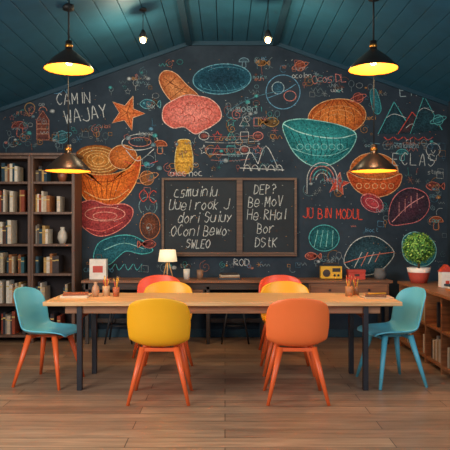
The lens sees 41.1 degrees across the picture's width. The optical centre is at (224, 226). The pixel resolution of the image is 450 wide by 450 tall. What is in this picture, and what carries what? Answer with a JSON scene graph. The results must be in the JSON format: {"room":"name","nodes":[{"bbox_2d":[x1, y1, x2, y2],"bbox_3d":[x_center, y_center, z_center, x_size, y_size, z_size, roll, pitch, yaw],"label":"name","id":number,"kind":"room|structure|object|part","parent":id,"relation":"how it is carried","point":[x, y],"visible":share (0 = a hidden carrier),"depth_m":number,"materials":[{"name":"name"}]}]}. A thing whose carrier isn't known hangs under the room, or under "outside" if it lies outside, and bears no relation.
{"room":"classroom","nodes":[
{"label":"classroom","id":0,"kind":"room"},
{"bbox_2d":[0,46,446,328],"bbox_3d":[-0.160,-0.470,7.560,6.080,3.690,0.120,0,0,0],"label":"wall","id":1,"kind":"structure","parent":0,"point":[195,58],"depth_m":7.50,"materials":[{"name":"paint"}]},
{"bbox_2d":[83,329,361,336],"bbox_3d":[-0.160,1.325,7.490,5.880,0.100,0.020,0,0,0],"label":"baseboard","id":2,"kind":"structure","parent":1,"relation":"attached to","point":[100,332],"depth_m":7.48,"materials":[{"name":"wood"}]},
{"bbox_2d":[0,41,447,111],"bbox_3d":[-0.160,-1.824,7.485,5.880,0.983,0.030,0,0,0],"label":"trim","id":3,"kind":"structure","parent":1,"relation":"attached to","point":[194,43],"depth_m":7.47,"materials":[{"name":"teal wood"}]},
{"bbox_2d":[3,57,446,275],"bbox_3d":[0.000,-0.757,7.482,5.535,2.727,0.033,0,0,0],"label":"mural","id":4,"kind":"object","parent":1,"relation":"attached to","point":[333,123],"visible":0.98,"depth_m":7.50},
{"bbox_2d":[162,178,296,255],"bbox_3d":[0.053,-0.124,7.460,1.687,0.976,0.061,0,0,0],"label":"chalkboard","id":5,"kind":"object","parent":1,"relation":"attached to","point":[259,213],"visible":0.92,"depth_m":7.48,"materials":[{"name":"brown wood"}]},
{"bbox_2d":[0,337,449,449],"bbox_3d":[-0.160,1.415,4.610,6.080,0.080,6.020,0,0,0],"label":"floor","id":6,"kind":"structure","parent":0,"point":[228,409],"depth_m":4.73,"materials":[{"name":"brown wood"}]},
{"bbox_2d":[0,153,82,342],"bbox_3d":[-2.405,0.250,7.270,1.290,2.250,0.380,0,0,0],"label":"bookcase","id":7,"kind":"object","parent":6,"relation":"on","point":[71,219],"visible":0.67,"depth_m":7.36,"materials":[{"name":"brown wood"}]},
{"bbox_2d":[0,163,71,333],"bbox_3d":[-2.430,0.259,7.275,1.101,2.044,0.231,0,0,0],"label":"books","id":8,"kind":"object","parent":7,"relation":"in","point":[9,200],"visible":0.79,"depth_m":7.16,"materials":[{"name":"beige paper"}]},
{"bbox_2d":[57,227,67,243],"bbox_3d":[-1.960,0.101,7.240,0.120,0.200,0.120,0,0,0],"label":"ceramic vase","id":9,"kind":"object","parent":7,"relation":"on","point":[62,237],"visible":1,"depth_m":7.20,"materials":[{"name":"beige ceramic"}]},
{"bbox_2d":[57,173,67,181],"bbox_3d":[-1.960,-0.639,7.240,0.120,0.200,0.120,0,0,0],"label":"ceramic vase","id":10,"kind":"object","parent":7,"relation":"on","point":[62,177],"visible":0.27,"depth_m":7.20,"materials":[{"name":"brown ceramic"}]},
{"bbox_2d":[11,287,84,389],"bbox_3d":[-1.583,0.960,5.335,0.527,0.839,0.496,0,0,12],"label":"dining chair","id":11,"kind":"object","parent":6,"relation":"on","point":[33,317],"visible":0.98,"depth_m":5.39,"materials":[{"name":"teal plastic"}]},
{"bbox_3d":[-1.752,1.158,5.186,0.179,0.442,0.053,0,0,-41],"label":"leg","id":12,"kind":"part","parent":11,"relation":"part of","materials":[{"name":"orange wood"}]},
{"bbox_3d":[-1.685,1.158,5.536,0.053,0.443,0.179,0,0,-33],"label":"leg","id":13,"kind":"part","parent":11,"relation":"part of","materials":[{"name":"orange wood"}]},
{"bbox_3d":[-1.435,1.158,5.124,0.053,0.443,0.179,0,0,-33],"label":"leg","id":14,"kind":"part","parent":11,"relation":"part of","materials":[{"name":"orange wood"}]},
{"bbox_3d":[-1.368,1.158,5.474,0.179,0.442,0.053,0,0,-41],"label":"leg","id":15,"kind":"part","parent":11,"relation":"part of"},
{"bbox_2d":[104,313,132,343],"bbox_3d":[-1.250,1.126,7.180,0.340,0.502,0.340,0,0,0],"label":"wooden stool","id":16,"kind":"object","parent":6,"relation":"on","point":[110,314],"visible":0.34,"depth_m":7.08,"materials":[{"name":"brown wood"}]},
{"bbox_2d":[132,275,179,357],"bbox_3d":[-0.730,0.960,6.524,0.496,0.839,0.527,0,0,0],"label":"dining chair","id":17,"kind":"object","parent":6,"relation":"on","point":[143,283],"visible":0.26,"depth_m":6.73,"materials":[{"name":"red plastic"}]},
{"bbox_3d":[-0.905,1.158,6.335,0.179,0.443,0.053,0,0,-45],"label":"leg","id":18,"kind":"part","parent":17,"relation":"part of","materials":[{"name":"orange wood"}]},
{"bbox_2d":[126,298,192,405],"bbox_3d":[-0.515,0.960,4.806,0.496,0.839,0.527,0,0,0],"label":"dining chair","id":19,"kind":"object","parent":6,"relation":"on","point":[158,323],"visible":1,"depth_m":4.62,"materials":[{"name":"yellow plastic"}]},
{"bbox_3d":[-0.690,1.158,4.665,0.053,0.443,0.179,0,0,45],"label":"leg","id":20,"kind":"part","parent":19,"relation":"part of","materials":[{"name":"orange wood"}]},
{"bbox_3d":[-0.696,1.158,4.988,0.179,0.442,0.053,0,0,37],"label":"leg","id":21,"kind":"part","parent":19,"relation":"part of","materials":[{"name":"orange wood"}]},
{"bbox_3d":[-0.334,1.158,4.672,0.179,0.442,0.053,0,0,37],"label":"leg","id":22,"kind":"part","parent":19,"relation":"part of","materials":[{"name":"orange wood"}]},
{"bbox_3d":[-0.340,1.158,4.995,0.053,0.443,0.179,0,0,45],"label":"leg","id":23,"kind":"part","parent":19,"relation":"part of","materials":[{"name":"orange wood"}]},
{"bbox_2d":[144,281,192,376],"bbox_3d":[-0.560,0.960,5.744,0.496,0.839,0.527,0,0,0],"label":"dining chair","id":24,"kind":"object","parent":6,"relation":"on","point":[163,286],"visible":0.32,"depth_m":5.96,"materials":[{"name":"yellow plastic"}]},
{"bbox_3d":[-0.741,1.158,5.878,0.179,0.442,0.053,0,0,37],"label":"leg","id":25,"kind":"part","parent":24,"relation":"part of","materials":[{"name":"orange wood"}]},
{"bbox_3d":[-0.379,1.158,5.562,0.179,0.442,0.053,0,0,37],"label":"leg","id":26,"kind":"part","parent":24,"relation":"part of","materials":[{"name":"orange wood"}]},
{"bbox_3d":[-0.385,1.158,5.885,0.053,0.443,0.179,0,0,45],"label":"leg","id":27,"kind":"part","parent":24,"relation":"part of","materials":[{"name":"orange wood"}]},
{"bbox_2d":[43,293,401,390],"bbox_3d":[-0.020,1.000,5.350,3.000,0.750,0.700,0,0,0],"label":"table","id":28,"kind":"object","parent":6,"relation":"on","point":[196,302],"visible":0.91,"depth_m":5.06,"materials":[{"name":"brown wood"}]},
{"bbox_2d":[60,292,90,297],"bbox_3d":[-1.330,0.606,5.350,0.243,0.038,0.180,0,0,0],"label":"stack","id":29,"kind":"object","parent":28,"relation":"on","point":[65,294],"visible":1,"depth_m":5.28,"materials":[{"name":"beige paper"}]},
{"bbox_2d":[92,282,99,296],"bbox_3d":[-1.160,0.560,5.380,0.070,0.130,0.070,0,0,0],"label":"bottle","id":30,"kind":"object","parent":28,"relation":"on","point":[95,289],"visible":1,"depth_m":5.36,"materials":[{"name":"ceramic"}]},
{"bbox_2d":[102,276,109,295],"bbox_3d":[-1.080,0.529,5.450,0.070,0.191,0.070,0,0,0],"label":"pencil cup","id":31,"kind":"object","parent":28,"relation":"on","point":[105,289],"visible":1,"depth_m":5.43,"materials":[{"name":"brown ceramic"}]},
{"bbox_2d":[113,277,118,296],"bbox_3d":[-0.980,0.532,5.400,0.060,0.186,0.060,0,0,0],"label":"pencil cup","id":32,"kind":"object","parent":28,"relation":"on","point":[115,289],"visible":1,"depth_m":5.38,"materials":[{"name":"orange ceramic"}]},
{"bbox_2d":[345,275,352,296],"bbox_3d":[1.120,0.528,5.420,0.070,0.194,0.070,0,0,0],"label":"pencil cup","id":33,"kind":"object","parent":28,"relation":"on","point":[348,289],"visible":1,"depth_m":5.40,"materials":[{"name":"brown wood"}]},
{"bbox_2d":[353,277,358,295],"bbox_3d":[1.200,0.538,5.500,0.060,0.175,0.060,0,0,0],"label":"pencil cup","id":34,"kind":"object","parent":28,"relation":"on","point":[355,287],"visible":0.96,"depth_m":5.48,"materials":[{"name":"brown wood"}]},
{"bbox_2d":[360,293,393,298],"bbox_3d":[1.340,0.604,5.300,0.260,0.043,0.180,0,0,0],"label":"stack","id":35,"kind":"object","parent":28,"relation":"on","point":[367,295],"visible":1,"depth_m":5.23,"materials":[{"name":"brown paper"}]},
{"bbox_2d":[221,313,249,343],"bbox_3d":[0.120,1.126,7.180,0.340,0.502,0.340,0,0,0],"label":"wooden stool","id":36,"kind":"object","parent":6,"relation":"on","point":[226,314],"visible":0.41,"depth_m":7.06,"materials":[{"name":"brown wood"}]},
{"bbox_2d":[81,278,392,343],"bbox_3d":[0.140,1.000,7.199,3.640,0.750,0.442,0,0,0],"label":"desk","id":37,"kind":"object","parent":6,"relation":"on","point":[314,285],"visible":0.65,"depth_m":7.03,"materials":[{"name":"brown wood"}]},
{"bbox_2d":[89,254,107,278],"bbox_3d":[-1.520,0.477,7.219,0.200,0.295,0.102,0,0,0],"label":"gift bag","id":38,"kind":"object","parent":37,"relation":"on","point":[98,268],"visible":0.97,"depth_m":7.17,"materials":[{"name":"white paper"}]},
{"bbox_2d":[158,249,176,275],"bbox_3d":[-0.690,0.448,7.220,0.230,0.347,0.230,0,0,0],"label":"table lamp","id":39,"kind":"object","parent":37,"relation":"on","point":[167,255],"visible":0.97,"depth_m":7.14,"materials":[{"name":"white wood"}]},
{"bbox_3d":[-0.690,0.344,7.220,0.230,0.140,0.230,0,0,0],"label":"lamp shade","id":40,"kind":"part","parent":39,"relation":"part of","materials":[{"name":"fabric"}]},
{"bbox_2d":[183,269,189,278],"bbox_3d":[-0.460,0.565,7.200,0.080,0.120,0.080,0,0,0],"label":"mug","id":41,"kind":"object","parent":37,"relation":"on","point":[186,272],"visible":1,"depth_m":7.17,"materials":[{"name":"white ceramic"}]},
{"bbox_2d":[197,270,202,278],"bbox_3d":[-0.300,0.570,7.200,0.080,0.110,0.080,0,0,0],"label":"mug","id":42,"kind":"object","parent":37,"relation":"on","point":[199,272],"visible":1,"depth_m":7.17,"materials":[{"name":"brown ceramic"}]},
{"bbox_2d":[218,273,239,279],"bbox_3d":[0.050,0.590,7.200,0.260,0.071,0.194,0,0,0],"label":"book stack","id":43,"kind":"object","parent":37,"relation":"on","point":[222,276],"visible":1,"depth_m":7.12,"materials":[{"name":"beige paper"}]},
{"bbox_2d":[320,263,341,278],"bbox_3d":[1.270,0.526,7.194,0.250,0.197,0.112,0,0,0],"label":"radio","id":44,"kind":"object","parent":37,"relation":"on","point":[326,272],"visible":1,"depth_m":7.15,"materials":[{"name":"yellow plastic"}]},
{"bbox_2d":[346,269,365,278],"bbox_3d":[1.570,0.568,7.199,0.210,0.115,0.131,0,0,0],"label":"tin box","id":45,"kind":"object","parent":37,"relation":"on","point":[357,273],"visible":0.97,"depth_m":7.14,"materials":[{"name":"metal"}]},
{"bbox_2d":[374,268,385,279],"bbox_3d":[1.860,0.562,7.200,0.150,0.125,0.150,0,0,0],"label":"stone pot","id":46,"kind":"object","parent":37,"relation":"on","point":[379,273],"visible":1,"depth_m":7.14,"materials":[{"name":"grey stone"}]},
{"bbox_2d":[258,275,301,357],"bbox_3d":[0.620,0.960,6.524,0.496,0.839,0.527,0,0,0],"label":"dining chair","id":47,"kind":"object","parent":6,"relation":"on","point":[273,278],"visible":0.16,"depth_m":6.73,"materials":[{"name":"red plastic"}]},
{"bbox_3d":[0.439,1.158,6.658,0.179,0.442,0.053,0,0,37],"label":"leg","id":48,"kind":"part","parent":47,"relation":"part of","materials":[{"name":"orange wood"}]},
{"bbox_3d":[0.445,1.158,6.335,0.179,0.443,0.053,0,0,-45],"label":"leg","id":49,"kind":"part","parent":47,"relation":"part of","materials":[{"name":"orange wood"}]},
{"bbox_2d":[260,281,314,376],"bbox_3d":[0.590,0.960,5.744,0.496,0.839,0.527,0,0,0],"label":"dining chair","id":50,"kind":"object","parent":6,"relation":"on","point":[278,286],"visible":0.24,"depth_m":5.93,"materials":[{"name":"yellow plastic"}]},
{"bbox_3d":[0.409,1.158,5.878,0.179,0.442,0.053,0,0,37],"label":"leg","id":51,"kind":"part","parent":50,"relation":"part of","materials":[{"name":"orange wood"}]},
{"bbox_3d":[0.415,1.158,5.555,0.053,0.443,0.179,0,0,45],"label":"leg","id":52,"kind":"part","parent":50,"relation":"part of","materials":[{"name":"orange wood"}]},
{"bbox_3d":[0.765,1.158,5.885,0.053,0.443,0.179,0,0,45],"label":"leg","id":53,"kind":"part","parent":50,"relation":"part of","materials":[{"name":"orange wood"}]},
{"bbox_3d":[0.766,1.158,5.559,0.144,0.442,0.134,0,0,0],"label":"leg","id":54,"kind":"part","parent":50,"relation":"part of","materials":[{"name":"orange wood"}]},
{"bbox_2d":[263,298,330,405],"bbox_3d":[0.565,0.960,4.806,0.496,0.839,0.527,0,0,0],"label":"dining chair","id":55,"kind":"object","parent":6,"relation":"on","point":[296,323],"visible":1,"depth_m":4.62,"materials":[{"name":"orange plastic"}]},
{"bbox_3d":[0.384,1.158,4.988,0.179,0.442,0.053,0,0,37],"label":"leg","id":56,"kind":"part","parent":55,"relation":"part of","materials":[{"name":"orange wood"}]},
{"bbox_3d":[0.390,1.158,4.665,0.053,0.443,0.179,0,0,45],"label":"leg","id":57,"kind":"part","parent":55,"relation":"part of","materials":[{"name":"orange wood"}]},
{"bbox_3d":[0.740,1.158,4.995,0.053,0.443,0.179,0,0,45],"label":"leg","id":58,"kind":"part","parent":55,"relation":"part of","materials":[{"name":"orange wood"}]},
{"bbox_3d":[0.746,1.158,4.672,0.179,0.442,0.053,0,0,37],"label":"leg","id":59,"kind":"part","parent":55,"relation":"part of","materials":[{"name":"orange wood"}]},
{"bbox_2d":[356,287,427,389],"bbox_3d":[1.493,0.960,5.335,0.527,0.839,0.496,0,0,-12],"label":"dining chair","id":60,"kind":"object","parent":6,"relation":"on","point":[405,320],"visible":0.88,"depth_m":5.38,"materials":[{"name":"teal plastic"}]},
{"bbox_3d":[1.272,1.158,5.467,0.179,0.443,0.053,0,0,33],"label":"leg","id":61,"kind":"part","parent":60,"relation":"part of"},
{"bbox_3d":[1.353,1.158,5.120,0.053,0.442,0.179,0,0,25],"label":"leg","id":62,"kind":"part","parent":60,"relation":"part of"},
{"bbox_3d":[1.587,1.158,5.540,0.053,0.442,0.179,0,0,25],"label":"leg","id":63,"kind":"part","parent":60,"relation":"part of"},
{"bbox_3d":[1.668,1.158,5.193,0.179,0.443,0.053,0,0,33],"label":"leg","id":64,"kind":"part","parent":60,"relation":"part of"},
{"bbox_2d":[397,281,449,373],"bbox_3d":[2.371,1.000,6.046,0.742,0.750,1.832,0,0,0],"label":"bookcase","id":65,"kind":"object","parent":6,"relation":"on","point":[434,294],"visible":0.65,"depth_m":6.04,"materials":[{"name":"brown wood"}]},
{"bbox_2d":[402,232,435,283],"bbox_3d":[2.166,0.340,6.720,0.373,0.570,0.365,0,0,0],"label":"potted topiary","id":66,"kind":"object","parent":65,"relation":"on","point":[418,248],"visible":1,"depth_m":6.62,"materials":[{"name":"plant"}]},
{"bbox_2d":[405,302,449,368],"bbox_3d":[2.175,1.014,6.037,0.230,0.578,1.705,0,0,0],"label":"books","id":67,"kind":"object","parent":65,"relation":"in","point":[435,342],"visible":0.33,"depth_m":5.82,"materials":[{"name":"beige paper"}]},
{"bbox_2d":[438,264,449,286],"bbox_3d":[2.300,0.508,6.250,0.139,0.235,0.110,0,0,0],"label":"house","id":68,"kind":"object","parent":65,"relation":"on","point":[444,271],"visible":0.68,"depth_m":6.20,"materials":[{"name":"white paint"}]},
{"bbox_2d":[444,284,449,290],"bbox_3d":[2.300,0.596,5.850,0.222,0.059,0.295,0,0,-5],"label":"book stack","id":69,"kind":"object","parent":65,"relation":"on","point":[447,286],"visible":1,"depth_m":5.92,"materials":[{"name":"paper"}]},
{"bbox_2d":[0,0,449,106],"bbox_3d":[-0.160,-1.863,4.900,6.180,1.064,5.400,0,0,0],"label":"ceiling","id":70,"kind":"structure","parent":0,"point":[415,34],"depth_m":6.32,"materials":[{"name":"teal wood"}]},
{"bbox_2d":[44,3,91,173],"bbox_3d":[-1.400,-1.238,5.360,0.410,1.485,0.410,0,0,0],"label":"pendant lamp","id":71,"kind":"object","parent":70,"relation":"hanging from","point":[67,162],"visible":0.94,"depth_m":5.30,"materials":[{"name":"black metal"}]},
{"bbox_3d":[-1.400,-0.618,5.360,0.410,0.244,0.410,0,0,0],"label":"lamp shade","id":72,"kind":"part","parent":71,"relation":"part of","materials":[{"name":"brown metal"}]},
{"bbox_3d":[-1.400,-1.358,5.360,0.100,1.246,0.100,0,0,0],"label":"cord","id":73,"kind":"part","parent":71,"relation":"part of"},
{"bbox_2d":[43,0,93,75],"bbox_3d":[-1.300,-1.663,5.000,0.410,0.705,0.410,0,0,0],"label":"pendant lamp","id":74,"kind":"object","parent":70,"relation":"hanging from","point":[68,62],"visible":1,"depth_m":5.00,"materials":[{"name":"black metal"}]},
{"bbox_3d":[-1.300,-1.433,5.000,0.410,0.244,0.410,0,0,0],"label":"lamp shade","id":75,"kind":"part","parent":74,"relation":"part of","materials":[{"name":"black metal"}]},
{"bbox_3d":[-1.300,-1.783,5.000,0.100,0.466,0.100,0,0,0],"label":"cord","id":76,"kind":"part","parent":74,"relation":"part of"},
{"bbox_2d":[139,7,146,42],"bbox_3d":[-0.820,-2.012,6.000,0.088,0.345,0.088,0,0,0],"label":"light","id":77,"kind":"object","parent":70,"relation":"hanging from","point":[142,36],"visible":1,"depth_m":5.98,"materials":[{"name":"white glass"}]},
{"bbox_3d":[-0.820,-2.077,6.000,0.070,0.215,0.070,0,0,0],"label":"cord","id":78,"kind":"part","parent":77,"relation":"part of","materials":[{"name":"black"}]},
{"bbox_3d":[-0.820,-1.905,6.000,0.088,0.130,0.088,0,0,0],"label":"bulb","id":79,"kind":"part","parent":77,"relation":"part of","materials":[{"name":"white glass"}]},
{"bbox_2d":[264,30,271,42],"bbox_3d":[0.430,-2.078,6.000,0.088,0.475,0.088,0,0,0],"label":"light","id":80,"kind":"object","parent":70,"relation":"hanging from","point":[267,36],"visible":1,"depth_m":5.98,"materials":[{"name":"white glass"}]},
{"bbox_2d":[348,0,398,75],"bbox_3d":[1.235,-1.706,5.000,0.410,0.791,0.410,0,0,0],"label":"pendant lamp","id":81,"kind":"object","parent":70,"relation":"hanging from","point":[373,62],"visible":1,"depth_m":5.00,"materials":[{"name":"black metal"}]},
{"bbox_3d":[1.235,-1.433,5.000,0.410,0.244,0.410,0,0,0],"label":"lamp shade","id":82,"kind":"part","parent":81,"relation":"part of","materials":[{"name":"black metal"}]},
{"bbox_3d":[1.235,-1.826,5.000,0.100,0.552,0.100,0,0,0],"label":"cord","id":83,"kind":"part","parent":81,"relation":"part of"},
{"bbox_2d":[350,0,397,173],"bbox_3d":[1.330,-1.282,5.360,0.410,1.573,0.410,0,0,0],"label":"pendant lamp","id":84,"kind":"object","parent":70,"relation":"hanging from","point":[373,162],"visible":0.99,"depth_m":5.29,"materials":[{"name":"black metal"}]},
{"bbox_3d":[1.330,-1.402,5.360,0.100,1.334,0.100,0,0,0],"label":"cord","id":85,"kind":"part","parent":84,"relation":"part of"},
{"bbox_3d":[1.330,-0.618,5.360,0.410,0.244,0.410,0,0,0],"label":"lamp shade","id":86,"kind":"part","parent":84,"relation":"part of","materials":[{"name":"brown metal"}]},
{"bbox_2d":[407,267,430,283],"bbox_3d":[2.170,0.540,6.720,0.260,0.170,0.260,0,0,0],"label":"pot","id":87,"kind":"object","parent":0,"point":[420,275],"depth_m":6.63,"materials":[{"name":"ceramic"}]},
{"bbox_2d":[447,101,449,266],"bbox_3d":[2.830,-0.092,5.550,0.100,2.933,3.900,0,0,0],"label":"wall","id":88,"kind":"structure","parent":0,"point":[448,106],"depth_m":7.46,"materials":[{"name":"paint"}]}
]}

